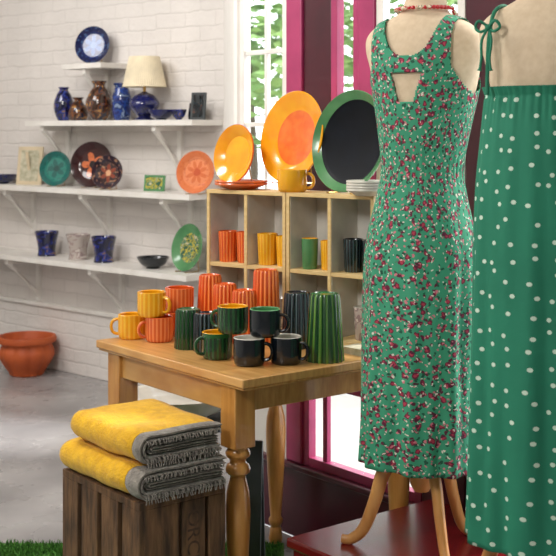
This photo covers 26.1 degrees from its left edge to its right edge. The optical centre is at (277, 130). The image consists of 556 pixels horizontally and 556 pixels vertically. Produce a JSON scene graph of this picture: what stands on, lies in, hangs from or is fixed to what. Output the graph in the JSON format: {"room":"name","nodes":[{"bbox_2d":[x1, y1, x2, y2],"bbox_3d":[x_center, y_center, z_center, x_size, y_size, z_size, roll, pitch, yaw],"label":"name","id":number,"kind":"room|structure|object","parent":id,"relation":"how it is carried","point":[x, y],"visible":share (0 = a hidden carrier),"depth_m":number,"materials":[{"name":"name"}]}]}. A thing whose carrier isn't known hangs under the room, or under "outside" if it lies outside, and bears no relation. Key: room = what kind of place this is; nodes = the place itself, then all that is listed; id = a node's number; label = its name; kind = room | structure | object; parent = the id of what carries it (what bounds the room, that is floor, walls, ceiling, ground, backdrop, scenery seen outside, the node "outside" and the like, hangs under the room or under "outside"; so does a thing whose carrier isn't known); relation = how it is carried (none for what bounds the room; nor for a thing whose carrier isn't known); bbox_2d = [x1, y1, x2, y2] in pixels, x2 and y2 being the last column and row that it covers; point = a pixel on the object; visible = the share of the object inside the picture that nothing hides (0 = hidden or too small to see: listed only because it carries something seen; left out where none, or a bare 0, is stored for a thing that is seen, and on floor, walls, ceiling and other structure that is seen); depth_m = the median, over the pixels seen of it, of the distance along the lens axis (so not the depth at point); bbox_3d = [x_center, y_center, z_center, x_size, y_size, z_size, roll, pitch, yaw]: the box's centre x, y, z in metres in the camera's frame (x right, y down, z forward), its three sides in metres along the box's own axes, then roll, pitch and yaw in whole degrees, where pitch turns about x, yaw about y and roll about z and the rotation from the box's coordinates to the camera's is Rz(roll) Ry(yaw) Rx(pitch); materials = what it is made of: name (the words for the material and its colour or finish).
{"room":"store","nodes":[
{"label":"store","id":0,"kind":"room"},
{"bbox_2d":[0,0,223,312],"bbox_3d":[-1.498,-0.150,7.310,3.424,3.100,0.150,0,0,42],"label":"wall","id":1,"kind":"structure","parent":0,"point":[37,37],"depth_m":6.74,"materials":[{"name":"white brick"}]},
{"bbox_2d":[0,174,16,183],"bbox_3d":[-1.649,0.293,7.184,0.182,0.054,0.182,0,0,0],"label":"ceramic bowl","id":2,"kind":"object","parent":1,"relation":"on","point":[4,178],"visible":0.97,"depth_m":7.13,"materials":[{"name":"ceramic"}]},
{"bbox_2d":[16,147,43,184],"bbox_3d":[-1.460,0.209,7.043,0.165,0.224,0.060,0,0,20],"label":"picture frame","id":3,"kind":"object","parent":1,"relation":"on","point":[29,158],"visible":0.98,"depth_m":7.04,"materials":[{"name":"brown wood"}]},
{"bbox_2d":[0,295,143,385],"bbox_3d":[-1.561,1.208,7.243,3.380,0.385,0.038,0,0,42],"label":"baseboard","id":4,"kind":"structure","parent":1,"relation":"attached to","point":[77,330],"depth_m":6.92,"materials":[{"name":"white brick"}]},
{"bbox_2d":[70,141,110,187],"bbox_3d":[-1.037,0.192,6.686,0.256,0.257,0.093,0,0,18],"label":"decorative plate","id":5,"kind":"object","parent":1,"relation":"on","point":[83,159],"visible":0.63,"depth_m":6.70,"materials":[{"name":"brown ceramic"}]},
{"bbox_2d":[61,62,126,116],"bbox_3d":[-1.012,-0.220,6.636,0.340,0.290,0.200,0,0,42],"label":"wall shelf","id":6,"kind":"object","parent":1,"relation":"attached to","point":[100,68],"visible":0.66,"depth_m":6.59,"materials":[{"name":"white paint"}]},
{"bbox_2d":[75,26,108,62],"bbox_3d":[-1.024,-0.470,6.641,0.210,0.211,0.092,0,0,18],"label":"decorative plate","id":7,"kind":"object","parent":6,"relation":"on","point":[92,43],"visible":0.98,"depth_m":6.65,"materials":[{"name":"blue ceramic"}]},
{"bbox_2d":[86,81,111,119],"bbox_3d":[-0.980,-0.158,6.582,0.149,0.222,0.149,0,0,0],"label":"ceramic vase","id":8,"kind":"object","parent":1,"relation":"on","point":[99,100],"visible":0.88,"depth_m":6.53,"materials":[{"name":"brown ceramic"}]},
{"bbox_2d":[0,182,206,234],"bbox_3d":[-1.447,0.465,7.001,2.925,0.290,0.240,0,0,42],"label":"wall shelf","id":9,"kind":"object","parent":1,"relation":"attached to","point":[166,197],"depth_m":6.56,"materials":[{"name":"white wood"}]},
{"bbox_2d":[39,151,70,186],"bbox_3d":[-1.264,0.220,6.830,0.200,0.201,0.092,0,0,18],"label":"decorative plate","id":10,"kind":"object","parent":9,"relation":"on","point":[54,168],"visible":1,"depth_m":6.83,"materials":[{"name":"teal ceramic"}]},
{"bbox_2d":[143,175,165,190],"bbox_3d":[-0.645,0.279,6.302,0.130,0.086,0.035,0,0,30],"label":"decorative tile","id":11,"kind":"object","parent":9,"relation":"on","point":[151,182],"depth_m":6.29,"materials":[{"name":"green ceramic"}]},
{"bbox_2d":[176,151,213,194],"bbox_3d":[-0.409,0.212,6.007,0.216,0.217,0.092,0,0,25],"label":"decorative plate","id":12,"kind":"object","parent":9,"relation":"on","point":[195,169],"visible":1,"depth_m":6.01,"materials":[{"name":"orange ceramic"}]},
{"bbox_2d":[0,247,206,312],"bbox_3d":[-1.453,0.865,6.994,2.925,0.290,0.260,0,0,42],"label":"wall shelf","id":13,"kind":"object","parent":1,"relation":"attached to","point":[11,256],"depth_m":6.57,"materials":[{"name":"white wood"}]},
{"bbox_2d":[35,230,58,256],"bbox_3d":[-1.325,0.650,6.878,0.136,0.142,0.136,0,0,0],"label":"ceramic planter","id":14,"kind":"object","parent":13,"relation":"on","point":[46,239],"visible":1,"depth_m":6.83,"materials":[{"name":"ceramic"}]},
{"bbox_2d":[66,233,90,259],"bbox_3d":[-1.113,0.650,6.688,0.136,0.142,0.136,0,0,0],"label":"ceramic planter","id":15,"kind":"object","parent":13,"relation":"on","point":[78,243],"visible":1,"depth_m":6.64,"materials":[{"name":"grey ceramic"}]},
{"bbox_2d":[91,235,115,262],"bbox_3d":[-0.950,0.650,6.541,0.136,0.142,0.136,0,0,0],"label":"ceramic planter","id":16,"kind":"object","parent":13,"relation":"on","point":[103,245],"visible":1,"depth_m":6.49,"materials":[{"name":"ceramic"}]},
{"bbox_2d":[136,255,169,268],"bbox_3d":[-0.652,0.691,6.259,0.172,0.060,0.172,0,0,0],"label":"ceramic bowl","id":17,"kind":"object","parent":13,"relation":"on","point":[149,261],"visible":1,"depth_m":6.21,"materials":[{"name":"black ceramic"}]},
{"bbox_2d":[91,155,122,189],"bbox_3d":[-0.915,0.227,6.463,0.184,0.185,0.092,0,0,18],"label":"decorative plate","id":18,"kind":"object","parent":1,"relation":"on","point":[107,171],"visible":1,"depth_m":6.46,"materials":[{"name":"brown ceramic"}]},
{"bbox_2d":[112,83,130,119],"bbox_3d":[-0.844,-0.151,6.486,0.105,0.205,0.105,0,0,0],"label":"ceramic vase","id":19,"kind":"object","parent":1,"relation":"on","point":[121,97],"visible":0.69,"depth_m":6.45,"materials":[{"name":"blue ceramic"}]},
{"bbox_2d":[25,120,222,169],"bbox_3d":[-0.864,0.093,6.490,1.375,0.290,0.220,0,0,42],"label":"wall shelf","id":20,"kind":"object","parent":1,"relation":"attached to","point":[157,125],"depth_m":6.30,"materials":[{"name":"white wood"}]},
{"bbox_2d":[54,87,72,120],"bbox_3d":[-1.215,-0.146,6.806,0.114,0.195,0.114,0,0,0],"label":"ceramic vase","id":21,"kind":"object","parent":20,"relation":"on","point":[63,100],"visible":0.85,"depth_m":6.76,"materials":[{"name":"ceramic"}]},
{"bbox_2d":[68,97,87,120],"bbox_3d":[-1.119,-0.116,6.719,0.111,0.133,0.111,0,0,0],"label":"ceramic jar","id":22,"kind":"object","parent":20,"relation":"on","point":[77,111],"visible":0.93,"depth_m":6.68,"materials":[{"name":"brown ceramic"}]},
{"bbox_2d":[148,109,171,119],"bbox_3d":[-0.603,-0.079,6.201,0.138,0.054,0.138,0,0,0],"label":"ceramic bowl","id":23,"kind":"object","parent":20,"relation":"on","point":[158,114],"visible":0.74,"depth_m":6.15,"materials":[{"name":"ceramic"}]},
{"bbox_2d":[171,109,186,119],"bbox_3d":[-0.508,-0.079,6.142,0.080,0.054,0.080,0,0,0],"label":"ceramic dish","id":24,"kind":"object","parent":20,"relation":"on","point":[178,114],"visible":0.91,"depth_m":6.12,"materials":[{"name":"ceramic"}]},
{"bbox_2d":[188,103,190,119],"bbox_3d":[-0.427,-0.094,6.150,0.069,0.088,0.069,0,0,0],"label":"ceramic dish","id":25,"kind":"object","parent":20,"relation":"on","point":[189,110],"visible":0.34,"depth_m":6.13,"materials":[{"name":"ceramic"}]},
{"bbox_2d":[190,92,206,119],"bbox_3d":[-0.401,-0.120,6.068,0.080,0.140,0.035,0,0,20],"label":"picture frame","id":26,"kind":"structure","parent":20,"relation":"on","point":[198,99],"depth_m":6.06,"materials":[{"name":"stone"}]},
{"bbox_2d":[122,56,166,119],"bbox_3d":[-0.703,-0.219,6.321,0.233,0.336,0.233,0,0,0],"label":"table lamp","id":27,"kind":"object","parent":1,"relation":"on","point":[144,72],"visible":0.88,"depth_m":6.25,"materials":[{"name":"fabric"}]},
{"bbox_2d":[171,224,201,272],"bbox_3d":[-0.462,0.598,6.095,0.093,0.244,0.244,0,0,-42],"label":"decorative plate","id":28,"kind":"object","parent":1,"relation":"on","point":[186,249],"visible":1,"depth_m":6.11,"materials":[{"name":"green ceramic"}]},
{"bbox_2d":[0,361,292,555],"bbox_3d":[0.881,1.450,3.397,7.402,0.100,10.006,0,0,0],"label":"floor","id":29,"kind":"structure","parent":0,"point":[37,412],"depth_m":5.33,"materials":[{"name":"concrete"}]},
{"bbox_2d":[0,331,56,376],"bbox_3d":[-1.440,1.289,6.880,0.340,0.225,0.340,0,0,0],"label":"terracotta pot","id":30,"kind":"object","parent":29,"relation":"on","point":[22,353],"visible":1,"depth_m":6.77,"materials":[{"name":"orange ceramic"}]},
{"bbox_2d":[0,539,283,555],"bbox_3d":[-0.490,1.387,3.277,1.020,0.026,1.565,0,0,0],"label":"rug","id":31,"kind":"object","parent":29,"relation":"on","point":[27,548],"visible":0.3,"depth_m":3.98,"materials":[{"name":"green plant"}]},
{"bbox_2d":[63,468,224,555],"bbox_3d":[-0.365,1.165,3.231,0.265,0.465,0.401,0,0,-38],"label":"wooden crate","id":32,"kind":"object","parent":31,"relation":"on","point":[100,519],"visible":0.87,"depth_m":3.11,"materials":[{"name":"brown wood"}]},
{"bbox_2d":[59,437,226,505],"bbox_3d":[-0.367,0.890,3.217,0.280,0.090,0.413,0,0,-38],"label":"folded blanket","id":33,"kind":"object","parent":32,"relation":"on","point":[126,474],"visible":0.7,"depth_m":3.08,"materials":[{"name":"yellow fabric"}]},
{"bbox_2d":[70,399,221,468],"bbox_3d":[-0.357,0.805,3.213,0.260,0.091,0.365,0,0,-38],"label":"folded blanket","id":34,"kind":"object","parent":33,"relation":"on","point":[147,431],"visible":1,"depth_m":3.13,"materials":[{"name":"yellow fabric"}]},
{"bbox_2d":[207,411,220,432],"bbox_3d":[-0.319,1.171,3.953,0.300,0.452,0.300,0,0,-38],"label":"stool","id":35,"kind":"object","parent":31,"relation":"on","point":[216,417],"visible":0.02,"depth_m":3.95,"materials":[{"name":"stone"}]},
{"bbox_2d":[138,385,220,417],"bbox_3d":[-0.319,0.904,3.953,0.355,0.081,0.355,0,0,0],"label":"serving bowl","id":36,"kind":"object","parent":35,"relation":"on","point":[144,391],"visible":0.24,"depth_m":4.04,"materials":[{"name":"white ceramic"}]},
{"bbox_2d":[96,337,409,555],"bbox_3d":[-0.049,1.024,3.639,0.710,0.747,0.763,0,0,-38],"label":"table","id":37,"kind":"object","parent":31,"relation":"on","point":[239,391],"visible":0.53,"depth_m":3.34,"materials":[{"name":"brown wood"}]},
{"bbox_2d":[110,312,144,339],"bbox_3d":[-0.462,0.612,3.747,0.102,0.076,0.088,0,0,-41],"label":"coffee mug","id":38,"kind":"object","parent":37,"relation":"on","point":[128,322],"visible":0.78,"depth_m":3.71,"materials":[{"name":"yellow ceramic"}]},
{"bbox_2d":[137,314,173,342],"bbox_3d":[-0.377,0.612,3.700,0.110,0.076,0.088,0,0,0],"label":"coffee mug","id":39,"kind":"object","parent":37,"relation":"on","point":[160,329],"visible":0.91,"depth_m":3.66,"materials":[{"name":"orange ceramic"}]},
{"bbox_2d":[137,289,171,317],"bbox_3d":[-0.380,0.535,3.700,0.108,0.076,0.088,0,0,0],"label":"coffee mug","id":40,"kind":"object","parent":39,"relation":"on","point":[150,303],"visible":1,"depth_m":3.67,"materials":[{"name":"yellow ceramic"}]},
{"bbox_2d":[167,312,174,336],"bbox_3d":[-0.318,0.612,3.804,0.102,0.076,0.088,0,0,36],"label":"coffee mug","id":41,"kind":"object","parent":37,"relation":"on","point":[169,313],"visible":0.06,"depth_m":3.76,"materials":[{"name":"orange ceramic"}]},
{"bbox_2d":[165,285,193,312],"bbox_3d":[-0.318,0.535,3.804,0.106,0.076,0.092,0,0,37],"label":"coffee mug","id":42,"kind":"object","parent":41,"relation":"on","point":[180,296],"visible":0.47,"depth_m":3.76,"materials":[{"name":"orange ceramic"}]},
{"bbox_2d":[174,307,200,349],"bbox_3d":[-0.268,0.591,3.580,0.082,0.118,0.084,0,0,0],"label":"tumbler","id":43,"kind":"object","parent":37,"relation":"on","point":[183,340],"visible":0.81,"depth_m":3.54,"materials":[{"name":"green ceramic"}]},
{"bbox_2d":[193,311,217,351],"bbox_3d":[-0.212,0.594,3.540,0.078,0.112,0.079,0,0,0],"label":"tumbler","id":44,"kind":"object","parent":37,"relation":"on","point":[201,319],"visible":0.56,"depth_m":3.51,"materials":[{"name":"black ceramic"}]},
{"bbox_2d":[197,273,221,310],"bbox_3d":[-0.216,0.555,3.825,0.093,0.190,0.094,0,0,0],"label":"tumbler","id":45,"kind":"object","parent":37,"relation":"on","point":[207,281],"visible":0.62,"depth_m":3.79,"materials":[{"name":"orange ceramic"}]},
{"bbox_2d":[194,329,232,360],"bbox_3d":[-0.184,0.612,3.420,0.110,0.076,0.088,0,0,0],"label":"coffee mug","id":46,"kind":"object","parent":37,"relation":"on","point":[216,346],"visible":0.91,"depth_m":3.38,"materials":[{"name":"green ceramic"}]},
{"bbox_2d":[210,303,247,334],"bbox_3d":[-0.139,0.535,3.400,0.110,0.076,0.088,0,0,0],"label":"coffee mug","id":47,"kind":"object","parent":46,"relation":"on","point":[232,318],"visible":1,"depth_m":3.37,"materials":[{"name":"green ceramic"}]},
{"bbox_2d":[212,282,236,310],"bbox_3d":[-0.165,0.564,3.740,0.088,0.172,0.090,0,0,0],"label":"tumbler","id":48,"kind":"object","parent":37,"relation":"on","point":[222,291],"visible":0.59,"depth_m":3.71,"materials":[{"name":"orange ceramic"}]},
{"bbox_2d":[232,288,255,336],"bbox_3d":[-0.104,0.569,3.672,0.088,0.162,0.090,0,0,0],"label":"tumbler","id":49,"kind":"object","parent":37,"relation":"on","point":[247,296],"visible":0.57,"depth_m":3.64,"materials":[{"name":"orange ceramic"}]},
{"bbox_2d":[233,335,273,366],"bbox_3d":[-0.073,0.612,3.328,0.102,0.076,0.088,0,0,-26],"label":"coffee mug","id":50,"kind":"object","parent":37,"relation":"on","point":[248,350],"visible":0.98,"depth_m":3.29,"materials":[{"name":"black ceramic"}]},
{"bbox_2d":[249,306,289,337],"bbox_3d":[-0.029,0.535,3.348,0.102,0.076,0.088,0,0,-26],"label":"coffee mug","id":51,"kind":"object","parent":50,"relation":"on","point":[264,321],"visible":1,"depth_m":3.31,"materials":[{"name":"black ceramic"}]},
{"bbox_2d":[207,188,311,322],"bbox_3d":[-0.060,0.422,3.913,0.328,0.455,0.150,0,0,38],"label":"cubby","id":52,"kind":"object","parent":37,"relation":"on","point":[252,212],"visible":0.45,"depth_m":3.94,"materials":[{"name":"brown wood"}]},
{"bbox_2d":[218,230,236,261],"bbox_3d":[-0.165,0.382,3.963,0.066,0.101,0.066,0,0,0],"label":"beaker","id":53,"kind":"object","parent":52,"relation":"in","point":[227,238],"visible":0.99,"depth_m":3.94,"materials":[{"name":"orange ceramic"}]},
{"bbox_2d":[236,231,243,262],"bbox_3d":[-0.106,0.382,3.930,0.062,0.101,0.062,0,0,0],"label":"beaker","id":54,"kind":"object","parent":52,"relation":"in","point":[239,234],"visible":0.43,"depth_m":3.91,"materials":[{"name":"orange ceramic"}]},
{"bbox_2d":[214,179,267,189],"bbox_3d":[-0.122,0.180,3.955,0.176,0.030,0.176,0,0,0],"label":"plate","id":55,"kind":"object","parent":52,"relation":"on","point":[243,184],"visible":0.98,"depth_m":3.89,"materials":[{"name":"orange ceramic"}]},
{"bbox_2d":[214,124,253,180],"bbox_3d":[-0.141,0.081,4.004,0.092,0.201,0.200,0,0,-42],"label":"plate","id":56,"kind":"object","parent":55,"relation":"on","point":[234,149],"visible":0.91,"depth_m":4.02,"materials":[{"name":"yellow ceramic"}]},
{"bbox_2d":[257,232,277,264],"bbox_3d":[-0.034,0.382,3.867,0.068,0.101,0.068,0,0,0],"label":"beaker","id":57,"kind":"object","parent":52,"relation":"in","point":[266,241],"visible":0.98,"depth_m":3.84,"materials":[{"name":"yellow ceramic"}]},
{"bbox_2d":[276,235,281,265],"bbox_3d":[0.022,0.385,3.829,0.058,0.096,0.058,0,0,0],"label":"beaker","id":58,"kind":"object","parent":52,"relation":"in","point":[278,237],"visible":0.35,"depth_m":3.81,"materials":[{"name":"yellow ceramic"}]},
{"bbox_2d":[279,296,281,328],"bbox_3d":[0.005,0.588,3.856,0.068,0.101,0.068,0,0,0],"label":"beaker","id":59,"kind":"object","parent":52,"relation":"in","point":[280,297],"visible":0.06,"depth_m":3.82,"materials":[{"name":"grey ceramic"}]},
{"bbox_2d":[261,91,323,183],"bbox_3d":[0.047,0.023,3.914,0.094,0.304,0.304,0,0,-40],"label":"dinner plate","id":60,"kind":"object","parent":52,"relation":"on","point":[289,126],"visible":0.91,"depth_m":3.94,"materials":[{"name":"orange ceramic"}]},
{"bbox_2d":[270,333,309,365],"bbox_3d":[0.033,0.612,3.345,0.110,0.076,0.088,0,0,0],"label":"coffee mug","id":61,"kind":"object","parent":37,"relation":"on","point":[287,347],"visible":0.92,"depth_m":3.31,"materials":[{"name":"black ceramic"}]},
{"bbox_2d":[282,290,309,349],"bbox_3d":[0.058,0.568,3.600,0.097,0.165,0.098,0,0,0],"label":"tumbler","id":62,"kind":"object","parent":37,"relation":"on","point":[296,302],"visible":0.54,"depth_m":3.56,"materials":[{"name":"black ceramic"}]},
{"bbox_2d":[305,291,344,363],"bbox_3d":[0.132,0.555,3.390,0.111,0.190,0.113,0,0,0],"label":"tumbler","id":63,"kind":"object","parent":37,"relation":"on","point":[324,339],"visible":0.98,"depth_m":3.35,"materials":[{"name":"green ceramic"}]},
{"bbox_2d":[286,191,375,345],"bbox_3d":[0.201,0.422,3.708,0.328,0.455,0.150,0,0,38],"label":"cubby","id":64,"kind":"object","parent":37,"relation":"on","point":[332,217],"visible":0.42,"depth_m":3.74,"materials":[{"name":"brown wood"}]},
{"bbox_2d":[277,169,314,192],"bbox_3d":[0.050,0.159,3.781,0.107,0.072,0.094,0,0,37],"label":"coffee mug","id":65,"kind":"object","parent":64,"relation":"on","point":[288,180],"visible":1,"depth_m":3.75,"materials":[{"name":"yellow ceramic"}]},
{"bbox_2d":[301,237,317,268],"bbox_3d":[0.099,0.385,3.749,0.054,0.096,0.054,0,0,0],"label":"beaker","id":66,"kind":"object","parent":64,"relation":"in","point":[309,245],"visible":1,"depth_m":3.73,"materials":[{"name":"green ceramic"}]},
{"bbox_2d":[320,240,327,269],"bbox_3d":[0.157,0.387,3.723,0.052,0.091,0.052,0,0,0],"label":"beaker","id":67,"kind":"object","parent":64,"relation":"in","point":[324,243],"visible":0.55,"depth_m":3.70,"materials":[{"name":"yellow ceramic"}]},
{"bbox_2d":[312,90,380,194],"bbox_3d":[0.219,0.035,3.695,0.095,0.320,0.320,0,0,-41],"label":"dinner plate","id":68,"kind":"object","parent":64,"relation":"on","point":[350,150],"visible":0.84,"depth_m":3.72,"materials":[{"name":"ceramic"}]},
{"bbox_2d":[343,238,363,272],"bbox_3d":[0.231,0.382,3.665,0.064,0.101,0.064,0,0,0],"label":"beaker","id":69,"kind":"object","parent":64,"relation":"in","point":[352,247],"visible":1,"depth_m":3.64,"materials":[{"name":"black ceramic"}]},
{"bbox_2d":[354,305,361,340],"bbox_3d":[0.264,0.588,3.651,0.068,0.101,0.068,0,0,0],"label":"beaker","id":70,"kind":"object","parent":64,"relation":"in","point":[357,309],"visible":0.32,"depth_m":3.63,"materials":[{"name":"grey ceramic"}]},
{"bbox_2d":[346,179,379,195],"bbox_3d":[0.262,0.172,3.562,0.120,0.046,0.120,0,0,0],"label":"plates","id":71,"kind":"object","parent":64,"relation":"on","point":[361,187],"visible":0.84,"depth_m":3.51,"materials":[{"name":"white ceramic"}]},
{"bbox_2d":[362,239,365,262],"bbox_3d":[0.284,0.382,3.623,0.060,0.101,0.060,0,0,0],"label":"beaker","id":72,"kind":"object","parent":64,"relation":"in","point":[363,241],"visible":0.07,"depth_m":3.61,"materials":[{"name":"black ceramic"}]},
{"bbox_2d":[344,343,360,356],"bbox_3d":[0.245,0.640,3.490,0.075,0.020,0.104,0,0,-41],"label":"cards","id":73,"kind":"object","parent":37,"relation":"on","point":[353,349],"visible":0.29,"depth_m":3.48,"materials":[{"name":"paper"}]},
{"bbox_2d":[246,440,264,555],"bbox_3d":[-0.077,1.187,3.783,0.060,0.418,0.098,0,0,10],"label":"chalkboard sign","id":74,"kind":"object","parent":31,"relation":"on","point":[255,478],"visible":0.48,"depth_m":3.76,"materials":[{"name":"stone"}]},
{"bbox_2d":[287,499,506,555],"bbox_3d":[0.730,1.250,2.793,0.558,0.300,1.580,0,0,-38],"label":"display platform","id":75,"kind":"object","parent":29,"relation":"on","point":[410,530],"visible":0.74,"depth_m":3.23,"materials":[{"name":"red paint"}]},
{"bbox_2d":[341,0,479,555],"bbox_3d":[0.374,0.338,3.170,0.372,1.527,0.350,0,0,34],"label":"mannequin","id":76,"kind":"object","parent":75,"relation":"on","point":[408,32],"visible":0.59,"depth_m":3.07},
{"bbox_2d":[358,15,480,478],"bbox_3d":[0.378,0.286,3.132,0.336,1.157,0.300,0,0,34],"label":"floral dress","id":77,"kind":"object","parent":76,"relation":"on","point":[416,322],"visible":0.81,"depth_m":3.03,"materials":[{"name":"green fabric"}]},
{"bbox_2d":[394,5,457,15],"bbox_3d":[0.391,-0.296,3.155,0.170,0.051,0.166,0,0,34],"label":"necklace","id":78,"kind":"object","parent":76,"relation":"on","point":[397,10],"visible":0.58,"depth_m":3.09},
{"bbox_2d":[479,0,555,555],"bbox_3d":[0.656,0.339,2.789,0.332,1.527,0.382,0,0,-35],"label":"mannequin","id":79,"kind":"object","parent":75,"relation":"on","point":[523,52],"visible":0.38,"depth_m":2.71},
{"bbox_2d":[465,4,555,555],"bbox_3d":[0.615,0.324,2.759,0.380,1.236,0.326,0,0,34],"label":"polka dot dress","id":80,"kind":"object","parent":79,"relation":"on","point":[511,489],"visible":1,"depth_m":2.66,"materials":[{"name":"green fabric"}]},
{"bbox_2d":[224,0,239,129],"bbox_3d":[-0.203,-0.150,5.248,0.022,3.100,1.728,0,0,-4],"label":"wall return","id":81,"kind":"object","parent":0,"point":[228,4],"depth_m":5.09,"materials":[{"name":"white paint"}]},
{"bbox_2d":[234,0,285,458],"bbox_3d":[2.305,-0.150,1.413,0.170,3.100,7.760,0,0,-38],"label":"wall","id":82,"kind":"structure","parent":0,"point":[260,414],"depth_m":4.30,"materials":[{"name":"white paint"}]},
{"bbox_2d":[240,0,285,188],"bbox_3d":[-0.043,-0.450,4.289,0.032,1.700,0.285,0,0,-38],"label":"window","id":83,"kind":"structure","parent":82,"relation":"in","point":[245,5],"depth_m":4.37,"materials":[{"name":"white paint"}]},
{"bbox_2d":[286,0,303,463],"bbox_3d":[0.076,-0.079,4.147,0.060,2.442,0.085,0,0,-38],"label":"trim","id":84,"kind":"structure","parent":82,"relation":"attached to","point":[294,9],"depth_m":4.12,"materials":[{"name":"paint"}]},
{"bbox_2d":[304,0,330,190],"bbox_3d":[0.151,-0.350,4.060,0.050,1.900,0.145,0,0,-38],"label":"trim","id":85,"kind":"structure","parent":82,"relation":"attached to","point":[317,13],"depth_m":4.04,"materials":[{"name":"red paint"}]},
{"bbox_2d":[263,451,414,535],"bbox_3d":[0.699,1.271,3.394,0.136,0.258,2.660,0,0,-38],"label":"baseboard","id":86,"kind":"structure","parent":82,"relation":"attached to","point":[313,499],"depth_m":4.04,"materials":[{"name":"paint"}]},
{"bbox_2d":[331,0,357,190],"bbox_3d":[0.232,-0.350,3.942,0.032,1.900,0.140,0,0,-38],"label":"window","id":87,"kind":"structure","parent":82,"relation":"in","point":[337,6],"depth_m":3.97,"materials":[{"name":"paint"}]},
{"bbox_2d":[303,391,421,502],"bbox_3d":[0.273,0.871,3.889,0.032,0.542,0.565,0,0,-38],"label":"window","id":88,"kind":"structure","parent":82,"relation":"in","point":[310,459],"depth_m":4.02,"materials":[{"name":"paint"}]},
{"bbox_2d":[358,0,375,179],"bbox_3d":[0.304,-0.350,3.859,0.060,1.900,0.080,0,0,-38],"label":"trim","id":89,"kind":"structure","parent":82,"relation":"attached to","point":[366,9],"depth_m":3.84,"materials":[{"name":"paint"}]},
{"bbox_2d":[376,0,465,184],"bbox_3d":[0.442,-0.350,3.675,0.032,1.900,0.380,0,0,-38],"label":"window","id":90,"kind":"structure","parent":82,"relation":"in","point":[382,6],"depth_m":3.80,"materials":[{"name":"white paint"}]},
{"bbox_2d":[422,0,515,509],"bbox_3d":[0.611,-0.079,3.477,0.051,2.442,0.500,0,0,-38],"label":"trim","id":91,"kind":"structure","parent":82,"relation":"attached to","point":[476,10],"depth_m":3.49,"materials":[{"name":"red paint"}]},
{"bbox_3d":[-0.037,0.555,3.690,0.089,0.190,0.090,0,0,0],"label":"tumbler","id":92,"kind":"object","parent":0,"visible":0},
{"bbox_2d":[253,268,279,307],"bbox_3d":[-0.037,0.523,3.690,0.092,0.190,0.093,0,0,0],"label":"tumbler","id":93,"kind":"object","parent":92,"relation":"in","point":[265,280],"visible":0.59,"depth_m":3.66,"materials":[{"name":"orange ceramic"}]},
{"label":"outside","id":94,"kind":"structure","parent":0,"visible":0},
{"bbox_2d":[266,394,411,536],"bbox_3d":[3.316,1.540,5.805,6.600,0.120,11.000,0,0,-38],"label":"pavement","id":95,"kind":"structure","parent":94,"point":[345,408],"depth_m":5.91,"materials":[{"name":"white concrete"}]},
{"bbox_2d":[251,0,352,178],"bbox_3d":[-0.277,-0.029,9.197,2.075,3.020,2.015,0,0,0],"label":"tree","id":96,"kind":"object","parent":95,"relation":"on","point":[257,68],"visible":0.17,"depth_m":9.08,"materials":[{"name":"green plant"}]},
{"bbox_2d":[344,0,457,90],"bbox_3d":[1.090,-0.052,8.986,2.048,3.066,2.019,0,0,0],"label":"tree","id":97,"kind":"object","parent":95,"relation":"on","point":[347,59],"visible":0.02,"depth_m":8.99,"materials":[{"name":"green plant"}]}
]}

